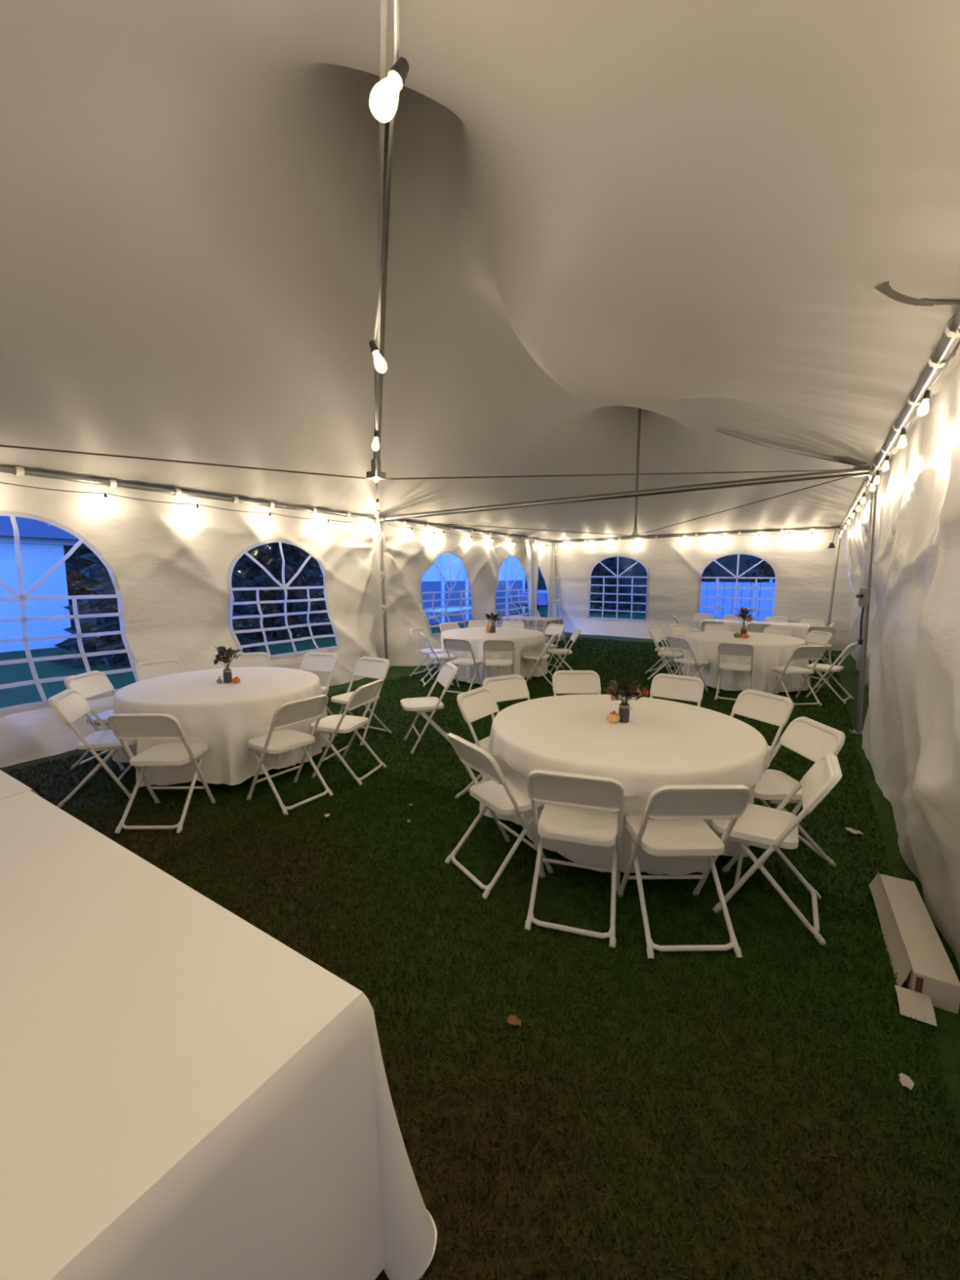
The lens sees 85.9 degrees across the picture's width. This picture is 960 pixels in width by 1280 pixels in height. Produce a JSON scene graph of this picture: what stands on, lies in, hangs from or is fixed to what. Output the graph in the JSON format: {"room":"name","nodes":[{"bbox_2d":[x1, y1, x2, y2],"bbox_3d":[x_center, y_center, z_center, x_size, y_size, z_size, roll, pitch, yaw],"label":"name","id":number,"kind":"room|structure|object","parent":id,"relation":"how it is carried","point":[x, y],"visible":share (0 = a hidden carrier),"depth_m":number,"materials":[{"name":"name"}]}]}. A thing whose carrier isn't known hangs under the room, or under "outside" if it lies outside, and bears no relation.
{"room":"event tent interior","nodes":[
{"label":"event tent interior","id":0,"kind":"room"},
{"bbox_2d":[0,466,553,768],"bbox_3d":[-1.552,-0.826,9.215,0.857,2.722,15.000,5,9,32],"label":"wall","id":1,"kind":"structure","parent":0,"point":[170,563],"depth_m":6.72,"materials":[{"name":"fabric"}]},
{"bbox_2d":[0,510,137,715],"bbox_3d":[-4.400,-0.301,5.040,0.483,1.904,1.778,5,9,32],"label":"window","id":2,"kind":"structure","parent":1,"relation":"in","point":[21,596],"depth_m":5.28,"materials":[{"name":"white"}]},
{"bbox_2d":[226,538,340,659],"bbox_3d":[-2.817,-0.623,7.568,0.370,1.704,1.741,5,9,32],"label":"window","id":3,"kind":"structure","parent":1,"relation":"in","point":[283,586],"depth_m":7.53,"materials":[{"name":"white"}]},
{"bbox_2d":[419,550,473,635],"bbox_3d":[-0.603,-1.033,11.030,0.424,1.734,1.815,5,9,32],"label":"window","id":4,"kind":"structure","parent":1,"relation":"in","point":[436,557],"depth_m":10.99,"materials":[{"name":"white"}]},
{"bbox_2d":[493,555,536,617],"bbox_3d":[0.963,-1.333,13.428,0.460,1.744,1.800,5,9,32],"label":"window","id":5,"kind":"structure","parent":1,"relation":"in","point":[510,556],"depth_m":13.42,"materials":[{"name":"white"}]},
{"bbox_2d":[0,0,959,541],"bbox_3d":[1.181,-3.550,7.117,7.450,3.777,15.280,5,9,32],"label":"string lights","id":6,"kind":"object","parent":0,"point":[735,224],"depth_m":3.19,"materials":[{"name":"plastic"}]},
{"bbox_2d":[366,100,391,479],"bbox_3d":[-0.765,-2.622,4.000,0.288,2.641,0.110,5,9,32],"label":"mast","id":7,"kind":"object","parent":6,"relation":"attached to","point":[371,474],"visible":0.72,"depth_m":3.99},
{"bbox_2d":[631,408,640,535],"bbox_3d":[3.147,-3.415,10.306,0.300,2.595,0.347,5,9,32],"label":"mast","id":8,"kind":"object","parent":6,"relation":"attached to","point":[635,529],"visible":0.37,"depth_m":10.34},
{"bbox_2d":[0,605,959,1279],"bbox_3d":[2.357,-1.088,22.274,70.000,0.001,70.000,5,9,32],"label":"grass lawn","id":9,"kind":"structure","parent":0,"point":[948,1032],"depth_m":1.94,"materials":[{"name":"plant"}]},
{"bbox_2d":[0,515,79,652],"bbox_3d":[-14.074,-1.707,10.337,6.700,4.050,8.150,5,9,32],"label":"house","id":10,"kind":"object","parent":9,"relation":"on","point":[42,544],"visible":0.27,"depth_m":11.43,"materials":[{"name":"white"}]},
{"bbox_2d":[63,542,106,626],"bbox_3d":[-11.369,-3.044,16.111,3.867,5.869,3.904,1,7,2],"label":"spruce tree","id":11,"kind":"object","parent":9,"relation":"on","point":[82,549],"visible":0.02,"depth_m":15.26,"materials":[{"name":"green plant"}]},
{"bbox_2d":[48,688,137,808],"bbox_3d":[-2.901,0.791,3.984,0.533,0.818,0.444,-2,8,-19],"label":"folding chair","id":12,"kind":"object","parent":9,"relation":"on","point":[69,704],"visible":0.87,"depth_m":3.85,"materials":[{"name":"white plastic"}]},
{"bbox_2d":[63,670,125,771],"bbox_3d":[-3.296,0.707,4.633,0.533,0.818,0.444,0,7,1],"label":"folding chair","id":13,"kind":"object","parent":9,"relation":"on","point":[93,683],"visible":0.63,"depth_m":4.57,"materials":[{"name":"white plastic"}]},
{"bbox_2d":[41,553,262,670],"bbox_3d":[-6.537,-1.988,10.524,4.068,5.245,3.886,4,8,28],"label":"spruce tree","id":14,"kind":"object","parent":9,"relation":"on","point":[95,624],"visible":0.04,"depth_m":9.93,"materials":[{"name":"green plant"}]},
{"bbox_2d":[134,658,184,681],"bbox_3d":[-3.127,0.634,5.218,0.533,0.818,0.444,5,9,35],"label":"folding chair","id":15,"kind":"object","parent":9,"relation":"on","point":[148,669],"visible":0.34,"depth_m":5.28,"materials":[{"name":"white plastic"}]},
{"bbox_2d":[106,713,215,833],"bbox_3d":[-2.188,0.845,3.590,0.444,0.818,0.533,0,7,-1],"label":"folding chair","id":16,"kind":"object","parent":9,"relation":"on","point":[124,726],"visible":1,"depth_m":3.46,"materials":[{"name":"white plastic"}]},
{"bbox_2d":[227,652,271,667],"bbox_3d":[-2.554,0.579,5.683,0.444,0.818,0.533,-2,7,-15],"label":"folding chair","id":17,"kind":"object","parent":9,"relation":"on","point":[247,659],"visible":0.18,"depth_m":5.84,"materials":[{"name":"white plastic"}]},
{"bbox_2d":[231,542,333,643],"bbox_3d":[-5.605,-2.756,14.074,3.904,5.869,3.867,6,9,37],"label":"spruce tree","id":18,"kind":"object","parent":9,"relation":"on","point":[295,557],"visible":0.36,"depth_m":13.58,"materials":[{"name":"green plant"}]},
{"bbox_2d":[246,694,333,815],"bbox_3d":[-1.462,0.808,3.912,0.533,0.818,0.444,5,9,34],"label":"folding chair","id":19,"kind":"object","parent":9,"relation":"on","point":[293,713],"visible":1,"depth_m":3.82,"materials":[{"name":"white plastic"}]},
{"bbox_2d":[300,651,337,715],"bbox_3d":[-1.886,0.578,5.719,0.444,0.818,0.533,3,8,19],"label":"folding chair","id":20,"kind":"object","parent":9,"relation":"on","point":[311,661],"visible":0.46,"depth_m":5.84,"materials":[{"name":"white plastic"}]},
{"bbox_2d":[311,679,386,785],"bbox_3d":[-1.135,0.747,4.406,0.533,0.818,0.444,3,8,18],"label":"folding chair","id":21,"kind":"object","parent":9,"relation":"on","point":[332,725],"visible":0.95,"depth_m":4.31,"materials":[{"name":"white plastic"}]},
{"bbox_2d":[330,656,391,745],"bbox_3d":[-1.254,0.622,5.393,0.444,0.818,0.533,5,8,30],"label":"folding chair","id":22,"kind":"object","parent":9,"relation":"on","point":[366,667],"visible":0.74,"depth_m":5.46,"materials":[{"name":"white plastic"}]},
{"bbox_2d":[377,522,392,667],"bbox_3d":[-1.734,-0.812,9.335,0.227,2.649,0.198,5,9,32],"label":"tent pole","id":23,"kind":"object","parent":9,"relation":"on","point":[380,533],"visible":0.97,"depth_m":9.31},
{"bbox_2d":[0,481,379,527],"bbox_3d":[-3.695,-1.599,6.017,0.064,0.182,7.301,5,8,32],"label":"string light","id":24,"kind":"object","parent":23,"relation":"hanging from","point":[104,494],"visible":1,"depth_m":6.09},
{"bbox_2d":[0,465,382,522],"bbox_3d":[-3.819,-1.777,6.092,0.100,0.120,7.530,5,9,32],"label":"rail","id":25,"kind":"object","parent":23,"relation":"attached to","point":[2,468],"visible":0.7,"depth_m":6.12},
{"bbox_2d":[375,0,387,519],"bbox_3d":[-0.826,-1.480,4.183,0.047,0.353,10.270,-1,7,-11],"label":"cable","id":26,"kind":"object","parent":23,"relation":"attached to","point":[383,2],"visible":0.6,"depth_m":1.22,"materials":[{"name":"metal"}]},
{"bbox_2d":[368,0,408,528],"bbox_3d":[-0.838,-1.402,4.228,0.085,0.395,10.062,-1,7,-11],"label":"string light","id":27,"kind":"object","parent":26,"relation":"hanging from","point":[394,82],"visible":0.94,"depth_m":0.91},
{"bbox_2d":[371,430,379,451],"bbox_3d":[-0.622,-1.185,3.066,0.047,0.122,0.046,5,9,32],"label":"bulb","id":28,"kind":"object","parent":27,"relation":"attached to","point":[376,432],"depth_m":3.06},
{"bbox_2d":[368,340,386,373],"bbox_3d":[-0.386,-1.077,1.963,0.063,0.117,0.052,5,9,32],"label":"bulb","id":29,"kind":"object","parent":27,"relation":"attached to","point":[374,348],"depth_m":1.95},
{"bbox_2d":[368,57,408,123],"bbox_3d":[-0.160,-0.963,0.901,0.047,0.114,0.074,5,9,32],"label":"bulb","id":30,"kind":"object","parent":27,"relation":"attached to","point":[394,82],"depth_m":0.89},
{"bbox_2d":[386,520,554,542],"bbox_3d":[0.204,-2.544,12.327,0.058,0.060,7.450,5,9,32],"label":"rail","id":31,"kind":"object","parent":23,"relation":"attached to","point":[393,521],"visible":0.86,"depth_m":11.44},
{"bbox_2d":[387,520,839,536],"bbox_3d":[3.148,-2.275,10.482,10.244,0.313,0.151,-1,7,-14],"label":"cable","id":32,"kind":"object","parent":23,"relation":"attached to","point":[388,520],"visible":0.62,"depth_m":10.35,"materials":[{"name":"metal"}]},
{"bbox_2d":[378,465,870,521],"bbox_3d":[1.167,-1.972,7.308,7.052,0.237,0.104,5,9,32],"label":"cable","id":33,"kind":"object","parent":23,"relation":"attached to","point":[824,474],"visible":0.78,"depth_m":6.59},
{"bbox_2d":[314,553,525,623],"bbox_3d":[-2.671,-3.438,21.521,6.700,4.800,8.500,5,9,32],"label":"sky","id":34,"kind":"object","parent":9,"relation":"on","point":[433,580],"visible":0.18,"depth_m":18.93,"materials":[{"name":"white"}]},
{"bbox_2d":[409,626,441,679],"bbox_3d":[-0.861,0.212,8.658,0.533,0.818,0.444,4,8,27],"label":"folding chair","id":35,"kind":"object","parent":9,"relation":"on","point":[415,634],"visible":0.74,"depth_m":8.61,"materials":[{"name":"white plastic"}]},
{"bbox_2d":[400,662,457,754],"bbox_3d":[-0.512,0.658,5.138,0.533,0.818,0.444,-2,8,-17],"label":"folding chair","id":36,"kind":"object","parent":9,"relation":"on","point":[447,673],"visible":0.92,"depth_m":5.06,"materials":[{"name":"white plastic"}]},
{"bbox_2d":[419,631,455,686],"bbox_3d":[-0.662,0.286,8.078,0.533,0.818,0.444,-1,7,-12],"label":"folding chair","id":37,"kind":"object","parent":9,"relation":"on","point":[438,656],"visible":0.9,"depth_m":7.92,"materials":[{"name":"white plastic"}]},
{"bbox_2d":[424,607,471,628],"bbox_3d":[-0.740,-0.480,14.297,0.800,0.760,2.000,3,8,22],"label":"garden table","id":38,"kind":"object","parent":9,"relation":"on","point":[456,610],"visible":0.4,"depth_m":13.71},
{"bbox_2d":[442,637,482,693],"bbox_3d":[-0.237,0.356,7.543,0.444,0.818,0.533,4,8,27],"label":"folding chair","id":39,"kind":"object","parent":9,"relation":"on","point":[460,645],"visible":0.81,"depth_m":7.40,"materials":[{"name":"white plastic"}]},
{"bbox_2d":[454,686,499,799],"bbox_3d":[0.139,0.814,3.932,0.533,0.818,0.444,5,9,33],"label":"folding chair","id":40,"kind":"object","parent":9,"relation":"on","point":[474,704],"visible":0.52,"depth_m":3.94,"materials":[{"name":"white plastic"}]},
{"bbox_2d":[444,733,553,899],"bbox_3d":[0.122,0.933,2.983,0.533,0.818,0.444,-4,9,-33],"label":"folding chair","id":41,"kind":"object","parent":9,"relation":"on","point":[508,795],"visible":0.94,"depth_m":2.89,"materials":[{"name":"white plastic"}]},
{"bbox_2d":[483,639,515,679],"bbox_3d":[0.272,0.368,7.470,0.444,0.818,0.533,1,7,3],"label":"folding chair","id":42,"kind":"object","parent":9,"relation":"on","point":[490,646],"visible":0.8,"depth_m":7.28,"materials":[{"name":"white plastic"}]},
{"bbox_2d":[482,674,530,721],"bbox_3d":[0.322,0.752,4.426,0.444,0.818,0.533,-4,8,-31],"label":"folding chair","id":43,"kind":"object","parent":9,"relation":"on","point":[508,687],"visible":0.34,"depth_m":4.55,"materials":[{"name":"white plastic"}]},
{"bbox_2d":[516,590,548,616],"bbox_3d":[2.780,-1.398,20.281,2.500,1.120,2.040,5,9,32],"label":"stack","id":44,"kind":"object","parent":9,"relation":"on","point":[542,595],"visible":0.22,"depth_m":19.55,"materials":[{"name":"stone"}]},
{"bbox_2d":[522,631,559,685],"bbox_3d":[0.956,0.286,8.140,0.533,0.818,0.444,3,8,17],"label":"folding chair","id":45,"kind":"object","parent":9,"relation":"on","point":[539,657],"visible":0.91,"depth_m":8.01,"materials":[{"name":"white plastic"}]},
{"bbox_2d":[544,623,564,669],"bbox_3d":[1.219,0.128,9.405,0.533,0.818,0.444,-5,9,-34],"label":"folding chair","id":46,"kind":"object","parent":9,"relation":"on","point":[552,628],"visible":0.56,"depth_m":9.42,"materials":[{"name":"white plastic"}]},
{"bbox_2d":[547,627,582,679],"bbox_3d":[1.411,0.219,8.692,0.533,0.818,0.444,1,7,3],"label":"folding chair","id":47,"kind":"object","parent":9,"relation":"on","point":[576,633],"visible":0.85,"depth_m":8.57,"materials":[{"name":"white plastic"}]},
{"bbox_2d":[524,769,624,947],"bbox_3d":[0.493,0.982,2.620,0.444,0.818,0.533,2,8,16],"label":"folding chair","id":48,"kind":"object","parent":9,"relation":"on","point":[584,809],"visible":1,"depth_m":2.49,"materials":[{"name":"white plastic"}]},
{"bbox_2d":[552,670,600,696],"bbox_3d":[0.902,0.723,4.682,0.444,0.818,0.533,0,7,-1],"label":"folding chair","id":49,"kind":"object","parent":9,"relation":"on","point":[564,682],"visible":0.38,"depth_m":4.82,"materials":[{"name":"white plastic"}]},
{"bbox_2d":[589,556,638,613],"bbox_3d":[5.441,-3.504,24.115,3.829,4.936,3.658,0,7,1],"label":"spruce tree","id":50,"kind":"object","parent":9,"relation":"on","point":[611,563],"visible":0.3,"depth_m":23.39,"materials":[{"name":"green plant"}]},
{"bbox_2d":[524,554,754,610],"bbox_3d":[9.691,-5.370,27.747,34.671,7.201,2.514,5,9,32],"label":"hedge","id":51,"kind":"object","parent":9,"relation":"on","point":[729,562],"visible":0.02,"depth_m":27.93,"materials":[{"name":"green plant"}]},
{"bbox_2d":[644,626,682,674],"bbox_3d":[3.217,0.194,8.967,0.533,0.818,0.444,7,10,42],"label":"folding chair","id":52,"kind":"object","parent":9,"relation":"on","point":[657,628],"visible":0.67,"depth_m":8.99,"materials":[{"name":"white plastic"}]},
{"bbox_2d":[647,629,684,679],"bbox_3d":[3.076,0.252,8.504,0.533,0.818,0.444,4,8,27],"label":"folding chair","id":53,"kind":"object","parent":9,"relation":"on","point":[655,634],"visible":0.93,"depth_m":8.42,"materials":[{"name":"white plastic"}]},
{"bbox_2d":[649,673,704,706],"bbox_3d":[1.659,0.749,4.509,0.444,0.818,0.533,5,9,34],"label":"folding chair","id":54,"kind":"object","parent":9,"relation":"on","point":[686,688],"visible":0.44,"depth_m":4.62,"materials":[{"name":"white plastic"}]},
{"bbox_2d":[666,623,692,666],"bbox_3d":[3.778,0.137,9.437,0.444,0.818,0.533,-2,8,-17],"label":"folding chair","id":55,"kind":"object","parent":9,"relation":"on","point":[677,629],"visible":0.4,"depth_m":9.57,"materials":[{"name":"white plastic"}]},
{"bbox_2d":[639,564,721,614],"bbox_3d":[8.779,-3.614,22.396,3.730,5.608,3.695,6,9,40],"label":"spruce tree","id":56,"kind":"object","parent":9,"relation":"on","point":[707,572],"visible":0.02,"depth_m":21.94,"materials":[{"name":"green plant"}]},
{"bbox_2d":[617,784,751,958],"bbox_3d":[0.961,0.998,2.510,0.444,0.818,0.533,0,7,-1],"label":"folding chair","id":57,"kind":"object","parent":9,"relation":"on","point":[671,823],"visible":0.99,"depth_m":2.38,"materials":[{"name":"white plastic"}]},
{"bbox_2d":[666,635,708,691],"bbox_3d":[3.106,0.351,7.720,0.533,0.818,0.444,-3,8,-22],"label":"folding chair","id":58,"kind":"object","parent":9,"relation":"on","point":[674,642],"visible":0.82,"depth_m":7.61,"materials":[{"name":"white plastic"}]},
{"bbox_2d":[691,613,713,631],"bbox_3d":[5.214,-0.201,12.172,0.444,0.818,0.533,5,9,32],"label":"folding chair","id":59,"kind":"object","parent":9,"relation":"on","point":[697,617],"visible":0.48,"depth_m":12.31,"materials":[{"name":"white plastic"}]},
{"bbox_2d":[704,623,730,631],"bbox_3d":[4.388,0.136,9.475,0.444,0.818,0.533,2,7,10],"label":"folding chair","id":60,"kind":"object","parent":9,"relation":"on","point":[708,627],"visible":0.31,"depth_m":9.63,"materials":[{"name":"white plastic"}]},
{"bbox_2d":[714,642,754,700],"bbox_3d":[3.558,0.419,7.200,0.444,0.818,0.533,4,8,29],"label":"folding chair","id":61,"kind":"object","parent":9,"relation":"on","point":[724,649],"visible":0.96,"depth_m":7.06,"materials":[{"name":"white plastic"}]},
{"bbox_2d":[699,578,774,621],"bbox_3d":[10.011,-1.294,17.841,6.900,1.600,0.112,5,9,32],"label":"fence","id":62,"kind":"object","parent":9,"relation":"on","point":[763,603],"visible":0.19,"depth_m":18.32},
{"bbox_2d":[732,556,775,613],"bbox_3d":[11.932,-3.027,20.603,3.658,4.936,3.829,-1,7,-10],"label":"spruce tree","id":63,"kind":"object","parent":9,"relation":"on","point":[763,569],"visible":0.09,"depth_m":20.30,"materials":[{"name":"green plant"}]},
{"bbox_2d":[747,622,773,633],"bbox_3d":[5.483,0.064,10.090,0.444,0.818,0.533,5,9,34],"label":"folding chair","id":64,"kind":"object","parent":9,"relation":"on","point":[752,627],"visible":0.24,"depth_m":9.91,"materials":[{"name":"white plastic"}]},
{"bbox_2d":[730,688,793,804],"bbox_3d":[1.993,0.826,3.916,0.533,0.818,0.444,-3,8,-25],"label":"folding chair","id":65,"kind":"object","parent":9,"relation":"on","point":[768,708],"visible":0.41,"depth_m":3.93,"materials":[{"name":"white plastic"}]},
{"bbox_2d":[711,753,842,945],"bbox_3d":[1.490,0.982,2.655,0.533,0.818,0.444,5,8,30],"label":"folding chair","id":66,"kind":"object","parent":9,"relation":"on","point":[769,828],"visible":0.89,"depth_m":2.56,"materials":[{"name":"white plastic"}]},
{"bbox_2d":[763,626,791,636],"bbox_3d":[5.120,0.192,9.059,0.533,0.818,0.444,-6,9,-40],"label":"folding chair","id":67,"kind":"object","parent":9,"relation":"on","point":[784,631],"visible":0.24,"depth_m":9.14,"materials":[{"name":"white plastic"}]},
{"bbox_2d":[770,645,826,706],"bbox_3d":[4.279,0.449,6.988,0.444,0.818,0.533,-1,7,-7],"label":"folding chair","id":68,"kind":"object","parent":9,"relation":"on","point":[802,652],"visible":0.95,"depth_m":6.85,"materials":[{"name":"white plastic"}]},
{"bbox_2d":[753,716,844,867],"bbox_3d":[1.839,0.916,3.192,0.533,0.818,0.444,0,7,-2],"label":"folding chair","id":69,"kind":"object","parent":9,"relation":"on","point":[812,740],"visible":0.59,"depth_m":3.13,"materials":[{"name":"white plastic"}]},
{"bbox_2d":[804,630,831,682],"bbox_3d":[5.362,0.269,8.465,0.533,0.818,0.444,-1,7,-11],"label":"folding chair","id":70,"kind":"object","parent":9,"relation":"on","point":[820,637],"visible":0.37,"depth_m":8.44,"materials":[{"name":"white plastic"}]},
{"bbox_2d":[806,626,836,665],"bbox_3d":[6.309,0.128,9.620,0.444,0.818,0.533,3,8,22],"label":"folding chair","id":71,"kind":"object","parent":9,"relation":"on","point":[833,630],"visible":0.57,"depth_m":9.42,"materials":[{"name":"white plastic"}]},
{"bbox_2d":[805,642,857,703],"bbox_3d":[4.910,0.423,7.226,0.444,0.818,0.533,-6,10,-42],"label":"folding chair","id":72,"kind":"object","parent":9,"relation":"on","point":[819,667],"visible":0.95,"depth_m":7.16,"materials":[{"name":"white plastic"}]},
{"bbox_2d":[825,528,842,651],"bbox_3d":[7.991,-1.129,11.725,0.191,2.780,0.300,5,9,32],"label":"tent pole","id":73,"kind":"object","parent":9,"relation":"on","point":[840,529],"visible":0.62,"depth_m":11.70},
{"bbox_2d":[840,475,871,528],"bbox_3d":[6.159,-2.164,8.532,0.066,0.068,7.450,5,9,32],"label":"rail","id":74,"kind":"object","parent":73,"relation":"attached to","point":[854,505],"visible":0.57,"depth_m":7.37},
{"bbox_2d":[848,475,878,735],"bbox_3d":[4.141,-0.360,5.485,0.171,2.779,0.160,5,9,32],"label":"tent pole","id":75,"kind":"object","parent":9,"relation":"on","point":[858,731],"visible":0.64,"depth_m":5.51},
{"bbox_2d":[0,444,871,479],"bbox_3d":[-0.864,-1.481,4.190,10.236,0.353,0.015,-1,7,-14],"label":"cable","id":76,"kind":"object","parent":75,"relation":"attached to","point":[4,446],"visible":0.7,"depth_m":4.25,"materials":[{"name":"metal"}]},
{"bbox_2d":[855,587,870,644],"bbox_3d":[3.923,-0.242,5.332,0.119,0.585,0.206,5,9,32],"label":"outlet box","id":77,"kind":"object","parent":75,"relation":"attached to","point":[864,594],"visible":1,"depth_m":5.26,"materials":[{"name":"black plastic"}]},
{"bbox_2d":[868,308,959,476],"bbox_3d":[2.135,-1.398,2.297,0.100,0.120,7.530,5,9,32],"label":"rail","id":78,"kind":"object","parent":75,"relation":"attached to","point":[948,344],"visible":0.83,"depth_m":2.95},
{"bbox_2d":[867,339,959,491],"bbox_3d":[2.076,-1.203,2.342,0.069,0.227,7.302,5,9,32],"label":"string light","id":79,"kind":"object","parent":78,"relation":"hanging from","point":[927,393],"visible":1,"depth_m":2.89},
{"bbox_2d":[897,428,906,448],"bbox_3d":[2.638,-1.258,3.218,0.047,0.121,0.050,5,9,32],"label":"bulb","id":80,"kind":"object","parent":79,"relation":"attached to","point":[903,433],"depth_m":3.22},
{"bbox_2d":[916,390,930,416],"bbox_3d":[2.208,-1.178,2.567,0.047,0.122,0.046,5,9,32],"label":"bulb","id":81,"kind":"object","parent":79,"relation":"attached to","point":[927,393],"depth_m":2.56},
{"bbox_2d":[868,871,959,1026],"bbox_3d":[1.961,1.368,2.367,0.203,0.125,0.966,4,8,29],"label":"carton","id":82,"kind":"object","parent":9,"relation":"on","point":[921,959],"visible":1,"depth_m":2.22,"materials":[{"name":"cardboard"}]},
{"bbox_3d":[-2.264,0.746,4.616,1.460,0.737,1.460,2,7,10],"label":"round table","id":83,"kind":"object","parent":9,"relation":"on","visible":0},
{"bbox_2d":[111,666,329,787],"bbox_3d":[-2.245,0.687,4.630,1.642,0.632,1.756,5,9,32],"label":"tablecloth","id":84,"kind":"object","parent":83,"relation":"on","point":[224,717],"visible":0.7,"depth_m":4.00,"materials":[{"name":"fabric"}]},
{"bbox_2d":[222,668,231,683],"bbox_3d":[-2.231,0.316,4.569,0.077,0.118,0.070,-2,8,-19],"label":"vase","id":85,"kind":"object","parent":84,"relation":"on","point":[227,674],"visible":1,"depth_m":4.54,"materials":[{"name":"glass"}]},
{"bbox_2d":[213,645,242,669],"bbox_3d":[-2.227,0.185,4.556,0.242,0.297,0.227,5,9,32],"label":"flower bouquet","id":86,"kind":"object","parent":85,"relation":"in","point":[222,651],"visible":1,"depth_m":4.52,"materials":[{"name":"green plant"}]},
{"bbox_3d":[0.923,0.913,3.429,1.570,0.737,1.570,5,9,32],"label":"round table","id":87,"kind":"object","parent":9,"relation":"on","visible":0},
{"bbox_2d":[479,693,769,875],"bbox_3d":[0.952,0.869,3.466,1.713,0.667,1.814,5,9,32],"label":"tablecloth","id":88,"kind":"object","parent":87,"relation":"on","point":[663,742],"visible":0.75,"depth_m":2.96,"materials":[{"name":"fabric"}]},
{"bbox_2d":[618,702,632,722],"bbox_3d":[0.955,0.480,3.407,0.077,0.118,0.070,-2,8,-19],"label":"vase","id":89,"kind":"object","parent":88,"relation":"on","point":[624,710],"visible":0.91,"depth_m":3.38,"materials":[{"name":"glass"}]},
{"bbox_2d":[603,678,648,705],"bbox_3d":[0.967,0.370,3.401,0.279,0.252,0.290,4,8,24],"label":"flower bouquet","id":90,"kind":"object","parent":89,"relation":"in","point":[633,691],"visible":0.97,"depth_m":3.34,"materials":[{"name":"green plant"}]},
{"bbox_3d":[0.209,0.240,8.724,1.570,0.737,1.570,-1,7,-13],"label":"round table","id":91,"kind":"object","parent":9,"relation":"on","visible":0},
{"bbox_2d":[439,626,547,684],"bbox_3d":[0.207,0.217,8.752,1.793,0.707,1.878,5,9,32],"label":"tablecloth","id":92,"kind":"object","parent":91,"relation":"on","point":[526,641],"visible":0.73,"depth_m":8.02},
{"bbox_3d":[-1.339,1.149,1.469,2.000,0.736,0.755,5,9,32],"label":"folding table","id":93,"kind":"object","parent":9,"relation":"on","visible":0},
{"bbox_2d":[0,791,437,1279],"bbox_3d":[-1.288,1.146,1.435,2.200,0.728,1.046,5,9,32],"label":"tablecloth","id":94,"kind":"object","parent":93,"relation":"on","point":[186,1093],"visible":1,"depth_m":1.07,"materials":[{"name":"fabric"}]},
{"bbox_3d":[-3.071,0.999,2.583,1.930,0.736,0.740,5,9,32],"label":"folding table","id":95,"kind":"object","parent":9,"relation":"on","visible":0},
{"bbox_2d":[0,769,37,798],"bbox_3d":[-3.065,0.993,2.579,2.040,0.727,0.936,5,9,32],"label":"tablecloth","id":96,"kind":"object","parent":95,"relation":"on","point":[9,785],"visible":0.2,"depth_m":2.33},
{"bbox_3d":[5.736,0.000,10.860,1.950,0.736,0.740,5,9,32],"label":"folding table","id":97,"kind":"object","parent":9,"relation":"on","visible":0},
{"bbox_2d":[697,618,815,662],"bbox_3d":[5.736,-0.012,10.858,2.278,0.719,1.078,5,9,32],"label":"tablecloth","id":98,"kind":"object","parent":97,"relation":"on","point":[799,630],"visible":0.27,"depth_m":10.54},
{"bbox_3d":[1.125,-0.129,11.689,1.220,0.736,0.740,5,9,32],"label":"folding table","id":99,"kind":"object","parent":9,"relation":"on","visible":0},
{"bbox_2d":[496,615,565,645],"bbox_3d":[1.125,-0.153,11.686,1.410,0.695,0.930,5,9,32],"label":"tablecloth","id":100,"kind":"object","parent":99,"relation":"on","point":[539,624],"visible":0.48,"depth_m":11.31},
{"bbox_2d":[547,526,853,651],"bbox_3d":[5.336,-1.399,13.549,7.801,2.844,0.495,5,9,32],"label":"wall","id":101,"kind":"structure","parent":0,"point":[804,565],"depth_m":13.54,"materials":[{"name":"fabric"}]},
{"bbox_2d":[586,555,649,622],"bbox_3d":[3.888,-1.478,14.612,1.772,1.844,0.145,6,9,36],"label":"window","id":102,"kind":"structure","parent":101,"relation":"in","point":[617,576],"depth_m":14.59,"materials":[{"name":"white"}]},
{"bbox_2d":[554,525,840,542],"bbox_3d":[5.182,-2.738,13.548,7.051,0.190,0.058,5,9,32],"label":"rail","id":103,"kind":"object","parent":101,"relation":"attached to","point":[835,526],"visible":0.73,"depth_m":13.13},
{"bbox_2d":[557,475,851,542],"bbox_3d":[3.185,-2.266,10.412,0.063,0.313,10.258,-1,7,-11],"label":"cable","id":104,"kind":"object","parent":103,"relation":"attached to","point":[850,476],"visible":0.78,"depth_m":7.48,"materials":[{"name":"metal"}]},
{"bbox_2d":[696,551,777,626],"bbox_3d":[6.436,-1.236,12.967,1.776,1.924,0.115,5,9,33],"label":"window","id":105,"kind":"structure","parent":101,"relation":"in","point":[736,576],"depth_m":12.92,"materials":[{"name":"white"}]},
{"bbox_2d":[844,313,959,968],"bbox_3d":[4.294,-0.392,5.496,0.532,2.856,15.002,5,9,33],"label":"wall","id":106,"kind":"structure","parent":0,"point":[911,740],"depth_m":3.04,"materials":[{"name":"fabric"}]},
{"bbox_3d":[4.160,0.322,8.243,1.570,0.737,1.570,-5,9,-36],"label":"round table","id":107,"kind":"object","parent":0,"visible":0},
{"bbox_2d":[679,631,810,693],"bbox_3d":[4.176,0.307,8.228,1.878,0.712,1.857,5,9,32],"label":"tablecloth","id":108,"kind":"object","parent":107,"relation":"on","point":[771,651],"visible":0.71,"depth_m":7.53,"materials":[{"name":"fabric"}]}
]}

